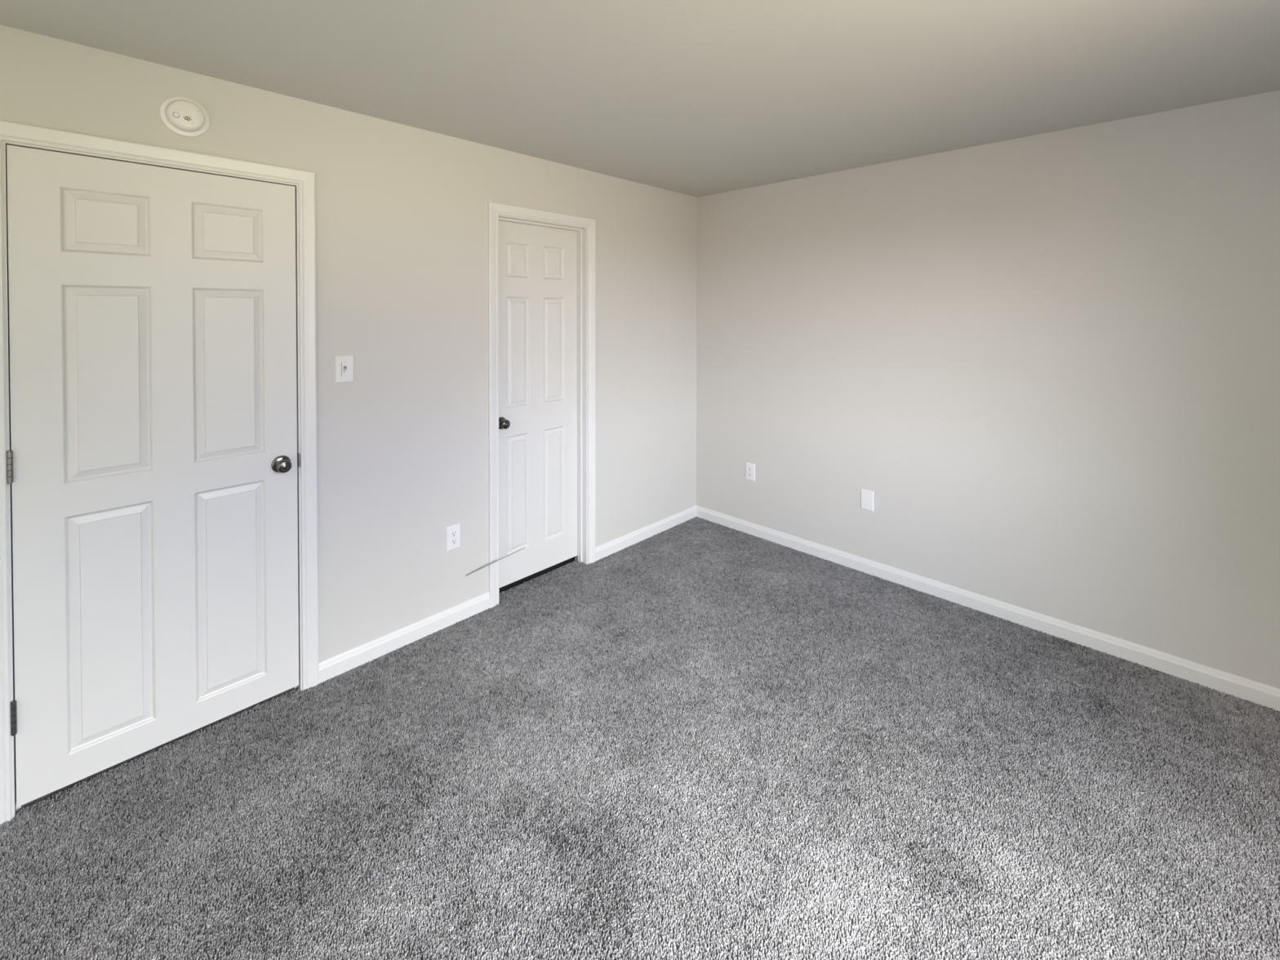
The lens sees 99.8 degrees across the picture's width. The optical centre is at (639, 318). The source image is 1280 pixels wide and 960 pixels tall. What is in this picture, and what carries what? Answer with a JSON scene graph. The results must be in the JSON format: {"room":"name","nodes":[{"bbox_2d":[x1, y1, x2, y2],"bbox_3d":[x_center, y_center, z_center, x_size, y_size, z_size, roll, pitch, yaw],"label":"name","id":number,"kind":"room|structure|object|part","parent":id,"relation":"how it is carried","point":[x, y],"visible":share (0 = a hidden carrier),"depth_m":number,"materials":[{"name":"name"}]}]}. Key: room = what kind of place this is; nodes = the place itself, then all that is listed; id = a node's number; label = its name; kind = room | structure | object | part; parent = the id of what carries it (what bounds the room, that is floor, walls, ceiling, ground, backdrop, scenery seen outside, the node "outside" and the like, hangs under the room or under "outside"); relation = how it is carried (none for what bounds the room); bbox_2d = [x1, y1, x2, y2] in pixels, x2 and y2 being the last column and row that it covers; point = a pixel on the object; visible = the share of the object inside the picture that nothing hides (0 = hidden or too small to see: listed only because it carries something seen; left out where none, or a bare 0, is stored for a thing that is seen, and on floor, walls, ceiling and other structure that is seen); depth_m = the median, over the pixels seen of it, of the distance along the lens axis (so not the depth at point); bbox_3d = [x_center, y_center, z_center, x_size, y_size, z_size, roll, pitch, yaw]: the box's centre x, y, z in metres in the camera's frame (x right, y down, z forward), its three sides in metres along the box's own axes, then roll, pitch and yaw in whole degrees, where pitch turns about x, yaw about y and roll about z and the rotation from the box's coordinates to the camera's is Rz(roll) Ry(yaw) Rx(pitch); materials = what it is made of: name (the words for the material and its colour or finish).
{"room":"empty bedroom","nodes":[
{"label":"empty bedroom","id":0,"kind":"room"},
{"bbox_2d":[0,24,697,662],"bbox_3d":[-1.203,0.321,2.516,0.115,2.454,4.830,1,1,44],"label":"wall","id":1,"kind":"structure","parent":0,"point":[402,273],"depth_m":2.56,"materials":[{"name":"beige paint"}]},
{"bbox_2d":[6,144,298,807],"bbox_3d":[-1.669,0.492,1.928,0.104,2.058,0.776,1,1,44],"label":"door","id":2,"kind":"structure","parent":1,"relation":"in","point":[152,459],"depth_m":1.89,"materials":[{"name":"white paint"}]},
{"bbox_3d":[-1.425,0.588,2.154,0.051,0.052,0.052,1,1,44],"label":"knob","id":3,"kind":"part","parent":2,"relation":"part of","materials":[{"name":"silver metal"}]},
{"bbox_2d":[0,120,318,826],"bbox_3d":[-1.712,0.474,1.977,0.132,2.161,0.903,1,1,44],"label":"door frame","id":4,"kind":"structure","parent":1,"relation":"attached to","point":[15,134],"depth_m":1.96,"materials":[{"name":"white paint"}]},
{"bbox_3d":[-1.416,0.584,2.235,0.032,0.057,0.007,1,1,44],"label":"strike plate","id":5,"kind":"part","parent":4,"relation":"part of","materials":[{"name":"silver metal"}]},
{"bbox_2d":[159,96,209,137],"bbox_3d":[-1.633,-0.731,1.940,0.043,0.141,0.141,1,1,44],"label":"smoke detector","id":6,"kind":"object","parent":1,"relation":"attached to","point":[184,116],"visible":1,"depth_m":1.93,"materials":[{"name":"white plastic"}]},
{"bbox_3d":[-1.631,-0.714,1.919,0.007,0.058,0.064,1,1,44],"label":"sounder panel","id":7,"kind":"part","parent":6,"relation":"part of","materials":[{"name":"white plastic"}]},
{"bbox_2d":[335,355,354,383],"bbox_3d":[-1.279,0.218,2.339,0.018,0.119,0.074,1,1,44],"label":"light switch","id":8,"kind":"object","parent":1,"relation":"attached to","point":[344,373],"visible":1,"depth_m":2.34,"materials":[{"name":"white plastic"}]},
{"bbox_2d":[318,591,489,684],"bbox_3d":[-1.079,1.501,2.569,0.012,0.093,0.808,1,1,44],"label":"baseboard","id":9,"kind":"structure","parent":1,"relation":"attached to","point":[345,661],"depth_m":2.51,"materials":[{"name":"white paint"}]},
{"bbox_2d":[446,523,460,551],"bbox_3d":[-0.937,1.102,2.714,0.008,0.122,0.076,1,1,44],"label":"power outlet","id":10,"kind":"object","parent":1,"relation":"attached to","point":[453,532],"visible":1,"depth_m":2.71,"materials":[{"name":"white plastic"}]},
{"bbox_2d":[450,537,457,544],"bbox_3d":[-0.936,1.121,2.713,0.002,0.028,0.034,1,1,44],"label":"receptacle","id":11,"kind":"object","parent":10,"relation":"attached to","point":[453,540],"depth_m":2.71,"materials":[{"name":"grey plastic"}]},
{"bbox_2d":[450,530,457,537],"bbox_3d":[-0.936,1.082,2.712,0.002,0.028,0.034,1,1,44],"label":"receptacle","id":12,"kind":"object","parent":10,"relation":"attached to","point":[453,533],"depth_m":2.71,"materials":[{"name":"grey plastic"}]},
{"bbox_2d":[465,546,524,576],"bbox_3d":[-0.761,1.284,2.853,0.321,0.072,0.007,0,1,-34],"label":"wire","id":13,"kind":"object","parent":1,"relation":"attached to","point":[524,547],"visible":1,"depth_m":2.83,"materials":[{"name":"grey"}]},
{"bbox_2d":[498,220,577,587],"bbox_3d":[-0.590,0.473,3.162,0.100,2.048,0.610,1,1,44],"label":"door","id":14,"kind":"structure","parent":1,"relation":"in","point":[538,264],"depth_m":3.16,"materials":[{"name":"white paint"}]},
{"bbox_3d":[-0.746,0.580,2.969,0.051,0.052,0.052,1,1,44],"label":"knob","id":15,"kind":"part","parent":14,"relation":"part of","materials":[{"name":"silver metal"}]},
{"bbox_2d":[487,201,595,608],"bbox_3d":[-0.580,0.461,3.152,0.132,2.158,0.744,1,1,44],"label":"door frame","id":16,"kind":"structure","parent":1,"relation":"attached to","point":[585,228],"depth_m":3.34,"materials":[{"name":"white paint"}]},
{"bbox_2d":[595,505,696,560],"bbox_3d":[0.077,1.486,3.770,0.012,0.093,1.039,1,1,44],"label":"baseboard","id":17,"kind":"structure","parent":1,"relation":"attached to","point":[609,548],"depth_m":3.71,"materials":[{"name":"white paint"}]},
{"bbox_2d":[0,0,1279,197],"bbox_3d":[-0.200,-0.952,1.534,5.065,0.120,4.830,1,1,44],"label":"ceiling","id":18,"kind":"structure","parent":0,"point":[695,98],"depth_m":1.91,"materials":[{"name":"paint"}]},
{"bbox_2d":[1,553,1279,959],"bbox_3d":[-0.202,1.612,1.569,5.065,0.100,4.830,1,1,44],"label":"floor","id":19,"kind":"structure","parent":0,"point":[86,779],"depth_m":1.60,"materials":[{"name":"grey carpet"}]},
{"bbox_2d":[0,516,1279,959],"bbox_3d":[0.153,1.559,1.226,3.833,0.015,4.586,1,1,44],"label":"carpet","id":20,"kind":"structure","parent":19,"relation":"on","point":[696,588],"depth_m":1.73,"materials":[{"name":"grey carpet"}]},
{"bbox_2d":[696,89,1279,688],"bbox_3d":[1.866,0.320,2.834,3.865,2.454,0.115,1,1,44],"label":"wall","id":21,"kind":"structure","parent":0,"point":[1049,363],"depth_m":2.67,"materials":[{"name":"beige paint"}]},
{"bbox_2d":[745,462,755,481],"bbox_3d":[0.778,1.081,3.806,0.076,0.122,0.008,1,1,44],"label":"power outlet","id":22,"kind":"object","parent":21,"relation":"attached to","point":[750,468],"visible":1,"depth_m":3.80,"materials":[{"name":"white plastic"}]},
{"bbox_2d":[860,488,874,511],"bbox_3d":[1.365,1.091,3.241,0.078,0.120,0.007,1,1,44],"label":"blank wall plate","id":23,"kind":"object","parent":21,"relation":"attached to","point":[867,497],"visible":1,"depth_m":3.24,"materials":[{"name":"white plastic"}]},
{"bbox_2d":[696,505,1279,711],"bbox_3d":[1.779,1.500,2.844,3.750,0.093,0.012,1,1,44],"label":"baseboard","id":24,"kind":"structure","parent":21,"relation":"attached to","point":[1259,693],"depth_m":2.67,"materials":[{"name":"white paint"}]}
]}

